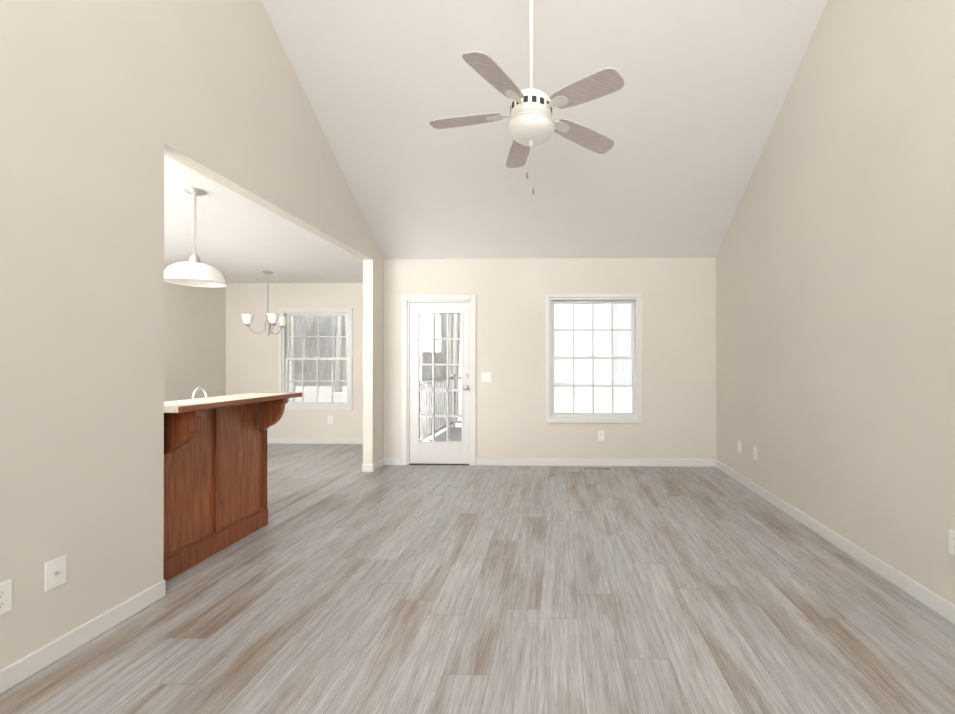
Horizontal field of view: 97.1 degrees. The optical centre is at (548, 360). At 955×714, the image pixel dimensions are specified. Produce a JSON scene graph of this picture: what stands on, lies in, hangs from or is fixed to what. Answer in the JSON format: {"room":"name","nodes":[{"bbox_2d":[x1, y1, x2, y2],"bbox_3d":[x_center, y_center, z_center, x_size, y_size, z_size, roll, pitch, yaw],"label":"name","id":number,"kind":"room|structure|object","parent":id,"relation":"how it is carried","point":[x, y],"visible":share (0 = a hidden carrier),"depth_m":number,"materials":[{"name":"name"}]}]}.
{"room":"empty living room","nodes":[
{"label":"empty living room","id":0,"kind":"room"},
{"bbox_2d":[164,269,225,401],"bbox_3d":[-4.978,0.001,2.852,0.120,2.450,7.040,0,0,1],"label":"wall","id":1,"kind":"structure","parent":0,"point":[194,338],"depth_m":5.70,"materials":[{"name":"beige paint"}]},
{"bbox_2d":[0,0,421,669],"bbox_3d":[-2.073,-1.386,1.810,0.110,5.218,9.020,0,0,1],"label":"wall","id":2,"kind":"structure","parent":0,"point":[106,106],"depth_m":1.91,"materials":[{"name":"beige paint"}]},
{"bbox_2d":[0,579,11,614],"bbox_3d":[-2.019,0.878,1.530,0.008,0.114,0.070,0,0,1],"label":"duplex electrical outlet","id":3,"kind":"object","parent":2,"relation":"attached to","point":[5,596],"visible":1,"depth_m":1.55,"materials":[{"name":"white plastic"}]},
{"bbox_2d":[45,555,65,591],"bbox_3d":[-2.012,0.867,1.704,0.016,0.114,0.070,0,0,1],"label":"outlet","id":4,"kind":"object","parent":2,"relation":"attached to","point":[55,572],"visible":1,"depth_m":1.70,"materials":[{"name":"white plastic"}]},
{"bbox_2d":[0,580,165,693],"bbox_3d":[-2.049,1.175,-0.268,0.018,0.085,4.880,0,0,1],"label":"baseboard","id":5,"kind":"structure","parent":2,"relation":"attached to","point":[24,668],"depth_m":1.76,"materials":[{"name":"white wood"}]},
{"bbox_2d":[362,464,367,471],"bbox_3d":[-2.064,1.190,5.400,0.018,0.085,1.548,0,0,1],"label":"baseboard","id":6,"kind":"structure","parent":2,"relation":"attached to","point":[364,466],"depth_m":4.63,"materials":[{"name":"white wood"}]},
{"bbox_2d":[368,458,387,471],"bbox_3d":[-1.952,1.189,4.780,0.018,0.085,0.313,0,0,1],"label":"baseboard","id":7,"kind":"structure","parent":2,"relation":"attached to","point":[371,467],"depth_m":4.73,"materials":[{"name":"white wood"}]},
{"bbox_2d":[164,155,362,282],"bbox_3d":[-3.574,-1.234,2.829,2.930,0.120,7.040,0,0,1],"label":"ceiling","id":8,"kind":"structure","parent":0,"point":[240,239],"depth_m":4.05,"materials":[{"name":"white paint"}]},
{"bbox_2d":[164,187,226,287],"bbox_3d":[-2.434,-0.855,2.866,0.346,0.638,0.346,0,0,1],"label":"pendant light","id":9,"kind":"object","parent":8,"relation":"hanging from","point":[194,271],"visible":0.98,"depth_m":2.83,"materials":[{"name":"white metal"}]},
{"bbox_2d":[241,271,287,335],"bbox_3d":[-3.697,-0.744,5.489,0.528,0.845,0.510,0,0,1],"label":"chandelier","id":10,"kind":"object","parent":8,"relation":"hanging from","point":[272,318],"visible":1,"depth_m":5.40,"materials":[{"name":"white glass"}]},
{"bbox_2d":[225,283,362,437],"bbox_3d":[-3.507,0.010,6.295,2.930,2.450,0.140,0,0,1],"label":"wall","id":11,"kind":"structure","parent":0,"point":[252,362],"depth_m":6.24,"materials":[{"name":"beige paint"}]},
{"bbox_2d":[267,438,362,443],"bbox_3d":[-3.433,1.193,6.211,2.780,0.085,0.018,0,0,1],"label":"baseboard","id":12,"kind":"structure","parent":11,"relation":"attached to","point":[269,440],"depth_m":6.21,"materials":[{"name":"white wood"}]},
{"bbox_2d":[279,308,351,409],"bbox_3d":[-3.482,-0.030,6.281,1.104,1.524,0.146,0,0,1],"label":"dining room window","id":13,"kind":"structure","parent":11,"relation":"in","point":[284,352],"depth_m":6.25,"materials":[{"name":"white wood"}]},
{"bbox_2d":[328,416,332,423],"bbox_3d":[-3.263,0.875,6.214,0.070,0.114,0.008,0,0,1],"label":"outlet","id":14,"kind":"object","parent":11,"relation":"attached to","point":[330,419],"visible":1,"depth_m":6.21,"materials":[{"name":"white plastic"}]},
{"bbox_2d":[0,444,954,713],"bbox_3d":[-1.524,1.283,1.732,7.070,0.120,9.140,0,0,1],"label":"floor","id":15,"kind":"structure","parent":0,"point":[340,582],"depth_m":2.02,"materials":[{"name":"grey wood"}]},
{"bbox_2d":[163,387,301,580],"bbox_3d":[-2.401,0.704,2.704,0.980,1.044,1.034,0,0,1],"label":"bar counter","id":16,"kind":"object","parent":15,"relation":"on","point":[215,475],"depth_m":2.64,"materials":[{"name":"brown wood"}]},
{"bbox_2d":[582,467,611,470],"bbox_3d":[0.549,1.229,4.743,0.330,0.005,0.124,0,0,1],"label":"floor vent","id":17,"kind":"object","parent":15,"relation":"in","point":[598,468],"visible":1,"depth_m":4.75,"materials":[{"name":"beige metal"}]},
{"bbox_2d":[261,0,827,258],"bbox_3d":[-0.071,-2.624,1.097,4.140,2.986,7.905,0,0,1],"label":"ceiling","id":18,"kind":"structure","parent":0,"point":[684,117],"depth_m":3.51,"materials":[{"name":"white paint"}]},
{"bbox_2d":[429,0,623,194],"bbox_3d":[-0.152,-1.888,2.629,1.203,1.562,1.229,0,0,1],"label":"ceiling fan","id":19,"kind":"object","parent":18,"relation":"hanging from","point":[531,122],"visible":1,"depth_m":2.51,"materials":[{"name":"beige wood"}]},
{"bbox_2d":[384,258,715,458],"bbox_3d":[0.003,-0.013,4.972,4.140,2.490,0.140,0,0,1],"label":"wall","id":20,"kind":"structure","parent":0,"point":[678,358],"depth_m":4.90,"materials":[{"name":"beige paint"}]},
{"bbox_2d":[409,302,468,463],"bbox_3d":[-1.302,0.260,4.927,0.721,1.911,0.114,0,0,1],"label":"door","id":21,"kind":"structure","parent":20,"relation":"in","point":[433,451],"depth_m":4.94,"materials":[{"name":"white wood"}]},
{"bbox_2d":[402,295,475,465],"bbox_3d":[-1.299,0.226,4.987,0.879,2.012,0.158,0,0,1],"label":"door frame","id":22,"kind":"structure","parent":20,"relation":"attached to","point":[405,298],"depth_m":4.92,"materials":[{"name":"white wood"}]},
{"bbox_2d":[409,463,468,464],"bbox_3d":[-1.298,1.225,5.011,0.715,0.014,0.165,0,0,1],"label":"door threshold sill","id":23,"kind":"structure","parent":20,"relation":"attached to","point":[434,464],"depth_m":4.93,"materials":[{"name":"brown metal"}]},
{"bbox_2d":[481,372,490,381],"bbox_3d":[-0.741,0.192,4.908,0.116,0.114,0.016,0,0,1],"label":"double light switch","id":24,"kind":"object","parent":20,"relation":"attached to","point":[485,376],"visible":1,"depth_m":4.91,"materials":[{"name":"white plastic"}]},
{"bbox_2d":[545,293,641,422],"bbox_3d":[0.524,-0.032,4.949,1.130,1.516,0.146,0,0,1],"label":"window","id":25,"kind":"structure","parent":20,"relation":"in","point":[634,300],"depth_m":4.91,"materials":[{"name":"white wood"}]},
{"bbox_2d":[476,458,715,466],"bbox_3d":[0.537,1.189,4.879,2.790,0.085,0.018,0,0,1],"label":"baseboard","id":26,"kind":"structure","parent":20,"relation":"attached to","point":[479,461],"depth_m":4.87,"materials":[{"name":"white wood"}]},
{"bbox_2d":[598,431,603,440],"bbox_3d":[0.612,0.879,4.884,0.070,0.114,0.008,0,0,1],"label":"outlet","id":27,"kind":"object","parent":20,"relation":"attached to","point":[600,435],"visible":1,"depth_m":4.88,"materials":[{"name":"white plastic"}]},
{"bbox_2d":[716,0,954,604],"bbox_3d":[1.938,-1.388,1.045,0.120,5.218,7.645,0,0,1],"label":"wall","id":28,"kind":"structure","parent":0,"point":[835,331],"depth_m":2.58,"materials":[{"name":"beige paint"}]},
{"bbox_2d":[738,441,740,452],"bbox_3d":[1.932,0.872,4.233,0.016,0.114,0.070,0,0,1],"label":"electrical outlet","id":29,"kind":"object","parent":28,"relation":"attached to","point":[739,446],"visible":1,"depth_m":4.23,"materials":[{"name":"white plastic"}]},
{"bbox_2d":[753,446,756,459],"bbox_3d":[1.929,0.864,3.901,0.008,0.114,0.070,0,0,1],"label":"electrical outlet","id":30,"kind":"object","parent":28,"relation":"attached to","point":[755,453],"visible":1,"depth_m":3.90,"materials":[{"name":"white plastic"}]},
{"bbox_2d":[716,460,954,623],"bbox_3d":[1.869,1.179,1.040,0.018,0.085,7.645,0,0,1],"label":"baseboard","id":31,"kind":"structure","parent":28,"relation":"attached to","point":[935,602],"depth_m":2.53,"materials":[{"name":"white wood"}]},
{"bbox_2d":[949,529,954,555],"bbox_3d":[1.892,0.851,1.936,0.008,0.114,0.070,0,0,1],"label":"electrical outlet","id":32,"kind":"object","parent":28,"relation":"attached to","point":[952,542],"visible":1,"depth_m":1.95,"materials":[{"name":"white plastic"}]},
{"label":"outside","id":33,"kind":"structure","parent":0,"visible":0},
{"bbox_2d":[294,386,631,440],"bbox_3d":[0.650,1.770,38.096,80.000,0.200,63.500,0,0,1],"label":"ground","id":34,"kind":"structure","parent":33,"point":[621,394],"depth_m":17.96,"materials":[{"name":"white"}]},
{"bbox_2d":[289,313,461,414],"bbox_3d":[-8.015,-4.451,17.055,17.986,12.142,13.047,0,0,1],"label":"trees","id":35,"kind":"object","parent":34,"relation":"on","point":[338,364],"depth_m":18.06,"materials":[{"name":"grey plant"}]},
{"bbox_2d":[420,374,461,440],"bbox_3d":[-1.059,0.910,6.538,1.705,1.349,2.875,0,0,1],"label":"deck","id":36,"kind":"object","parent":34,"relation":"on","point":[453,433],"depth_m":6.99,"materials":[{"name":"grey wood"}]},
{"bbox_2d":[295,304,631,385],"bbox_3d":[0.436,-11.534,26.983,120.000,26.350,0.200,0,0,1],"label":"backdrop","id":37,"kind":"structure","parent":33,"point":[326,346],"depth_m":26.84,"materials":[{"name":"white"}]}
]}

